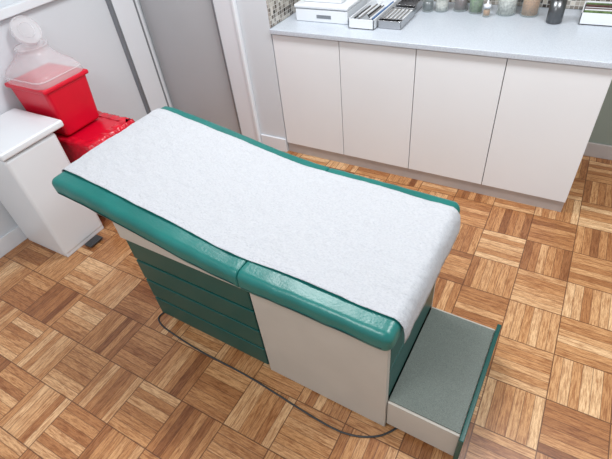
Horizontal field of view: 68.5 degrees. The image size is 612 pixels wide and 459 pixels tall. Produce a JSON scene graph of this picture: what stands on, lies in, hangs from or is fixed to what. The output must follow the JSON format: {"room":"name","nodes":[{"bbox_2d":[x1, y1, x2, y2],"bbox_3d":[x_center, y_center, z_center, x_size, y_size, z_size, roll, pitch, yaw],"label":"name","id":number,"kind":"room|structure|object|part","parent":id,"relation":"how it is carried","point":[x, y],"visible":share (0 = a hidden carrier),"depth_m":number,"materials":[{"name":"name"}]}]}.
{"room":"examination room","nodes":[
{"label":"examination room","id":0,"kind":"room"},
{"bbox_2d":[0,0,173,237],"bbox_3d":[-2.088,-0.861,1.989,0.100,2.700,4.700,17,48,24],"label":"wall","id":1,"kind":"structure","parent":0,"point":[83,34],"depth_m":2.87,"materials":[{"name":"paint"}]},
{"bbox_2d":[0,226,26,257],"bbox_3d":[-2.143,0.402,2.545,0.015,0.110,3.750,17,48,24],"label":"baseboard","id":2,"kind":"structure","parent":1,"relation":"attached to","point":[13,238],"depth_m":2.87,"materials":[{"name":"white wood"}]},
{"bbox_2d":[0,0,53,20],"bbox_3d":[-2.292,-0.391,1.692,0.040,0.050,3.550,17,48,24],"label":"trim","id":3,"kind":"structure","parent":1,"relation":"attached to","point":[21,6],"depth_m":2.53,"materials":[{"name":"white wood"}]},
{"bbox_2d":[105,0,150,113],"bbox_3d":[-1.329,-1.577,2.960,0.036,2.300,0.020,17,48,24],"label":"strip","id":4,"kind":"object","parent":1,"relation":"attached to","point":[109,3],"depth_m":3.24,"materials":[{"name":"grey metal"}]},
{"bbox_2d":[111,0,170,110],"bbox_3d":[-1.273,-1.653,3.035,0.030,2.300,0.220,17,48,24],"label":"door frame","id":5,"kind":"structure","parent":1,"relation":"attached to","point":[125,10],"depth_m":3.33,"materials":[{"name":"white wood"}]},
{"bbox_2d":[133,0,168,106],"bbox_3d":[-1.234,-1.700,3.081,0.036,2.300,0.012,17,48,24],"label":"strip","id":6,"kind":"object","parent":1,"relation":"attached to","point":[133,0],"visible":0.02,"depth_m":3.39,"materials":[{"name":"metal"}]},
{"bbox_2d":[236,0,293,151],"bbox_3d":[-0.279,-1.851,2.813,0.400,2.700,0.704,17,48,24],"label":"wall","id":7,"kind":"structure","parent":0,"point":[253,14],"depth_m":3.06,"materials":[{"name":"paint"}]},
{"bbox_2d":[139,0,239,133],"bbox_3d":[-0.881,-1.572,3.072,0.705,2.042,0.038,17,48,24],"label":"door","id":8,"kind":"structure","parent":7,"relation":"attached to","point":[184,33],"depth_m":3.33,"materials":[{"name":"white wood"}]},
{"bbox_2d":[211,0,241,133],"bbox_3d":[-0.596,-1.464,2.882,0.013,2.100,0.030,17,48,24],"label":"bead","id":9,"kind":"object","parent":7,"relation":"attached to","point":[211,0],"visible":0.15,"depth_m":3.14,"materials":[{"name":"paint"}]},
{"bbox_2d":[213,0,261,142],"bbox_3d":[-0.519,-1.439,2.843,0.175,2.100,0.035,17,48,24],"label":"door frame","id":10,"kind":"structure","parent":7,"relation":"attached to","point":[223,10],"depth_m":3.11,"materials":[{"name":"white wood"}]},
{"bbox_2d":[266,0,299,27],"bbox_3d":[-0.089,-1.732,2.796,0.008,0.688,0.690,17,48,24],"label":"backsplash","id":11,"kind":"structure","parent":7,"relation":"attached to","point":[278,10],"depth_m":2.84,"materials":[{"name":"tile"}]},
{"bbox_2d":[0,151,611,458],"bbox_3d":[0.253,0.785,1.906,5.120,0.050,4.800,17,48,24],"label":"floor","id":12,"kind":"structure","parent":0,"point":[89,369],"depth_m":2.12,"materials":[{"name":"brown wood"}]},
{"bbox_2d":[0,108,103,256],"bbox_3d":[-1.568,-0.258,2.696,0.500,0.765,0.385,17,48,24],"label":"bin","id":13,"kind":"object","parent":12,"relation":"on","point":[32,155],"visible":0.98,"depth_m":2.53,"materials":[{"name":"white plastic"}]},
{"bbox_3d":[-1.629,-0.531,2.465,0.440,0.041,0.385,17,48,24],"label":"lid","id":14,"kind":"part","parent":13,"relation":"part of","materials":[{"name":"white plastic"}]},
{"bbox_2d":[53,111,134,162],"bbox_3d":[-1.330,-0.438,2.978,0.586,0.605,0.395,17,48,24],"label":"waste bin","id":15,"kind":"object","parent":12,"relation":"on","point":[107,125],"visible":0.3,"depth_m":2.69,"materials":[{"name":"plastic"}]},
{"bbox_2d":[4,62,98,135],"bbox_3d":[-1.494,-0.882,2.595,0.360,0.596,0.322,17,48,24],"label":"sharps container","id":16,"kind":"object","parent":15,"relation":"on","point":[57,91],"visible":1,"depth_m":2.59,"materials":[{"name":"red plastic"}]},
{"bbox_3d":[-1.394,-0.632,2.787,0.530,0.035,0.338,17,48,24],"label":"lid","id":17,"kind":"part","parent":15,"relation":"part of","materials":[{"name":"red plastic"}]},
{"bbox_2d":[52,106,501,458],"bbox_3d":[-0.089,0.157,1.923,1.733,0.913,0.680,18,48,25],"label":"exam table","id":18,"kind":"object","parent":12,"relation":"on","point":[326,277],"visible":1,"depth_m":1.70,"materials":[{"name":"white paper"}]},
{"bbox_3d":[-0.497,0.174,1.877,0.669,0.122,0.022,18,48,25],"label":"drawer","id":19,"kind":"part","parent":18,"relation":"part of","materials":[{"name":"teal laminate"}]},
{"bbox_2d":[52,106,329,286],"bbox_3d":[-0.460,-0.205,1.864,0.920,0.209,0.678,18,48,25],"label":"cushion","id":20,"kind":"object","parent":18,"relation":"on","point":[210,195],"depth_m":1.76,"materials":[{"name":"white paper"}]},
{"bbox_3d":[-0.484,0.272,1.968,0.669,0.122,0.022,18,48,25],"label":"drawer","id":21,"kind":"part","parent":18,"relation":"part of","materials":[{"name":"teal laminate"}]},
{"bbox_3d":[-0.471,0.371,2.058,0.669,0.122,0.022,18,48,25],"label":"drawer","id":22,"kind":"part","parent":18,"relation":"part of","materials":[{"name":"teal laminate"}]},
{"bbox_3d":[-0.459,0.470,2.148,0.669,0.122,0.022,18,48,25],"label":"drawer","id":23,"kind":"part","parent":18,"relation":"part of","materials":[{"name":"teal laminate"}]},
{"bbox_3d":[-0.139,0.006,1.823,1.255,0.100,0.550,18,48,25],"label":"frame","id":24,"kind":"part","parent":18,"relation":"part of","materials":[{"name":"teal leather"}]},
{"bbox_3d":[0.057,0.499,1.753,0.560,0.588,0.026,18,48,25],"label":"panel","id":25,"kind":"part","parent":18,"relation":"part of","materials":[{"name":"beige laminate"}]},
{"bbox_2d":[237,168,459,350],"bbox_3d":[0.176,0.050,1.591,0.550,0.099,0.678,18,48,25],"label":"seat cushion","id":26,"kind":"object","parent":18,"relation":"on","point":[358,257],"depth_m":1.49,"materials":[{"name":"white paper"}]},
{"bbox_3d":[0.404,0.287,1.673,0.016,0.145,0.488,18,48,25],"label":"foot panel","id":27,"kind":"part","parent":18,"relation":"part of","materials":[{"name":"teal laminate"}]},
{"bbox_3d":[0.421,0.415,1.791,0.016,0.175,0.488,18,48,25],"label":"foot panel","id":28,"kind":"part","parent":18,"relation":"part of","materials":[{"name":"teal laminate"}]},
{"bbox_3d":[0.029,0.088,2.200,1.225,0.580,0.012,18,48,25],"label":"panel","id":29,"kind":"part","parent":18,"relation":"part of","materials":[{"name":"teal laminate"}]},
{"bbox_2d":[158,312,397,437],"bbox_3d":[-0.216,0.651,2.075,1.321,0.008,0.143,19,49,26],"label":"power cord","id":30,"kind":"object","parent":12,"relation":"on","point":[160,323],"visible":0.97,"depth_m":1.97,"materials":[{"name":"black rubber"}]},
{"bbox_2d":[269,0,611,211],"bbox_3d":[0.822,-0.882,2.929,1.925,0.910,0.709,17,48,24],"label":"base cabinet","id":31,"kind":"object","parent":12,"relation":"on","point":[507,107],"visible":0.98,"depth_m":2.59,"materials":[{"name":"white laminate"}]},
{"bbox_3d":[0.030,-0.888,3.016,0.467,0.790,0.018,17,48,24],"label":"door panel","id":32,"kind":"part","parent":31,"relation":"part of","materials":[{"name":"white laminate"}]},
{"bbox_3d":[0.440,-0.762,2.821,0.467,0.790,0.018,17,48,24],"label":"door panel","id":33,"kind":"part","parent":31,"relation":"part of","materials":[{"name":"white laminate"}]},
{"bbox_2d":[269,0,611,68],"bbox_3d":[0.779,-1.205,2.634,1.925,0.030,0.709,17,48,24],"label":"countertop","id":34,"kind":"structure","parent":31,"relation":"on","point":[516,35],"depth_m":2.43,"materials":[{"name":"laminate"}]},
{"bbox_2d":[294,0,366,24],"bbox_3d":[0.162,-1.449,2.839,0.370,0.170,0.320,17,48,24],"label":"storage box","id":35,"kind":"object","parent":34,"relation":"on","point":[325,11],"visible":0.94,"depth_m":2.76,"materials":[{"name":"white plastic"}]},
{"bbox_3d":[0.162,-1.452,2.836,0.370,0.021,0.320,17,48,24],"label":"carton lid","id":36,"kind":"part","parent":35,"relation":"part of","materials":[{"name":"white cardboard"}]},
{"bbox_2d":[348,0,399,29],"bbox_3d":[0.425,-1.336,2.763,0.160,0.055,0.430,17,48,24],"label":"tray","id":37,"kind":"object","parent":34,"relation":"on","point":[367,17],"visible":0.96,"depth_m":2.71,"materials":[{"name":"white plastic"}]},
{"bbox_2d":[378,7,414,29],"bbox_3d":[0.538,-1.258,2.664,0.140,0.052,0.240,17,48,24],"label":"tray","id":38,"kind":"object","parent":34,"relation":"on","point":[396,18],"visible":1,"depth_m":2.63,"materials":[{"name":"metal"}]},
{"bbox_3d":[0.551,-1.283,2.677,0.130,0.010,0.160,17,48,24],"label":"lid","id":39,"kind":"part","parent":38,"relation":"part of","materials":[{"name":"metal"}]},
{"bbox_2d":[396,0,422,12],"bbox_3d":[0.646,-1.398,2.803,0.120,0.050,0.150,17,48,24],"label":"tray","id":40,"kind":"object","parent":34,"relation":"on","point":[417,4],"visible":0.59,"depth_m":2.80,"materials":[{"name":"metal"}]},
{"bbox_2d":[423,0,433,10],"bbox_3d":[0.744,-1.411,2.722,0.071,0.160,0.071,17,48,24],"label":"glass jar","id":41,"kind":"object","parent":34,"relation":"on","point":[427,4],"visible":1,"depth_m":2.73,"materials":[{"name":"glass"}]},
{"bbox_2d":[436,0,447,10],"bbox_3d":[0.822,-1.406,2.697,0.082,0.170,0.082,17,48,24],"label":"glass jar","id":42,"kind":"object","parent":34,"relation":"on","point":[441,5],"visible":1,"depth_m":2.72,"materials":[{"name":"glass"}]},
{"bbox_2d":[454,0,467,10],"bbox_3d":[0.930,-1.385,2.682,0.088,0.140,0.088,17,48,24],"label":"jar","id":43,"kind":"object","parent":34,"relation":"on","point":[459,5],"visible":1,"depth_m":2.69,"materials":[{"name":"clear glass"}]},
{"bbox_2d":[469,0,483,12],"bbox_3d":[1.003,-1.348,2.631,0.086,0.140,0.086,17,48,24],"label":"jar","id":44,"kind":"object","parent":34,"relation":"on","point":[476,6],"visible":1,"depth_m":2.63,"materials":[{"name":"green glass"}]},
{"bbox_2d":[483,0,491,15],"bbox_3d":[1.042,-1.272,2.580,0.041,0.090,0.041,17,48,24],"label":"bottle","id":45,"kind":"object","parent":34,"relation":"on","point":[486,12],"visible":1,"depth_m":2.58,"materials":[{"name":"clear glass"}]},
{"bbox_3d":[1.039,-1.290,2.563,0.041,0.040,0.041,17,48,24],"label":"lid","id":46,"kind":"part","parent":45,"relation":"part of","materials":[{"name":"white plastic"}]},
{"bbox_2d":[497,0,516,14],"bbox_3d":[1.153,-1.331,2.546,0.112,0.200,0.112,17,48,24],"label":"cotton swab jar","id":47,"kind":"object","parent":34,"relation":"on","point":[505,7],"visible":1,"depth_m":2.56,"materials":[{"name":"clear glass"}]},
{"bbox_2d":[521,0,540,15],"bbox_3d":[1.262,-1.297,2.494,0.102,0.200,0.102,17,48,24],"label":"jar","id":48,"kind":"object","parent":34,"relation":"on","point":[530,7],"visible":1,"depth_m":2.51,"materials":[{"name":"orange glass"}]},
{"bbox_2d":[546,0,567,23],"bbox_3d":[1.341,-1.193,2.391,0.080,0.170,0.080,17,48,24],"label":"steel cup","id":49,"kind":"object","parent":34,"relation":"on","point":[556,10],"visible":1,"depth_m":2.39,"materials":[{"name":"black metal"}]},
{"bbox_2d":[578,1,611,26],"bbox_3d":[1.577,-1.154,2.392,0.190,0.067,0.200,17,48,24],"label":"tray","id":50,"kind":"object","parent":34,"relation":"on","point":[595,13],"visible":1,"depth_m":2.35,"materials":[{"name":"white plastic"}]},
{"bbox_3d":[0.850,-0.637,2.626,0.467,0.790,0.018,17,48,24],"label":"door panel","id":51,"kind":"part","parent":31,"relation":"part of","materials":[{"name":"white laminate"}]},
{"bbox_3d":[1.260,-0.512,2.431,0.467,0.790,0.018,17,48,24],"label":"door panel","id":52,"kind":"part","parent":31,"relation":"part of","materials":[{"name":"white laminate"}]},
{"bbox_2d":[492,4,611,145],"bbox_3d":[1.256,-1.693,2.422,5.120,2.700,0.100,17,48,24],"label":"wall","id":53,"kind":"structure","parent":0,"point":[601,133],"depth_m":2.87,"materials":[{"name":"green paint"}]},
{"bbox_2d":[434,0,611,8],"bbox_3d":[0.946,-1.679,2.591,1.992,0.688,0.008,17,48,24],"label":"trim","id":54,"kind":"structure","parent":53,"relation":"attached to","point":[571,4],"depth_m":2.59,"materials":[{"name":"tile"}]},
{"bbox_2d":[583,142,611,159],"bbox_3d":[2.728,-0.282,2.607,1.960,0.100,0.015,17,48,24],"label":"baseboard","id":55,"kind":"structure","parent":53,"relation":"attached to","point":[597,150],"depth_m":2.97,"materials":[{"name":"white wood"}]}
]}

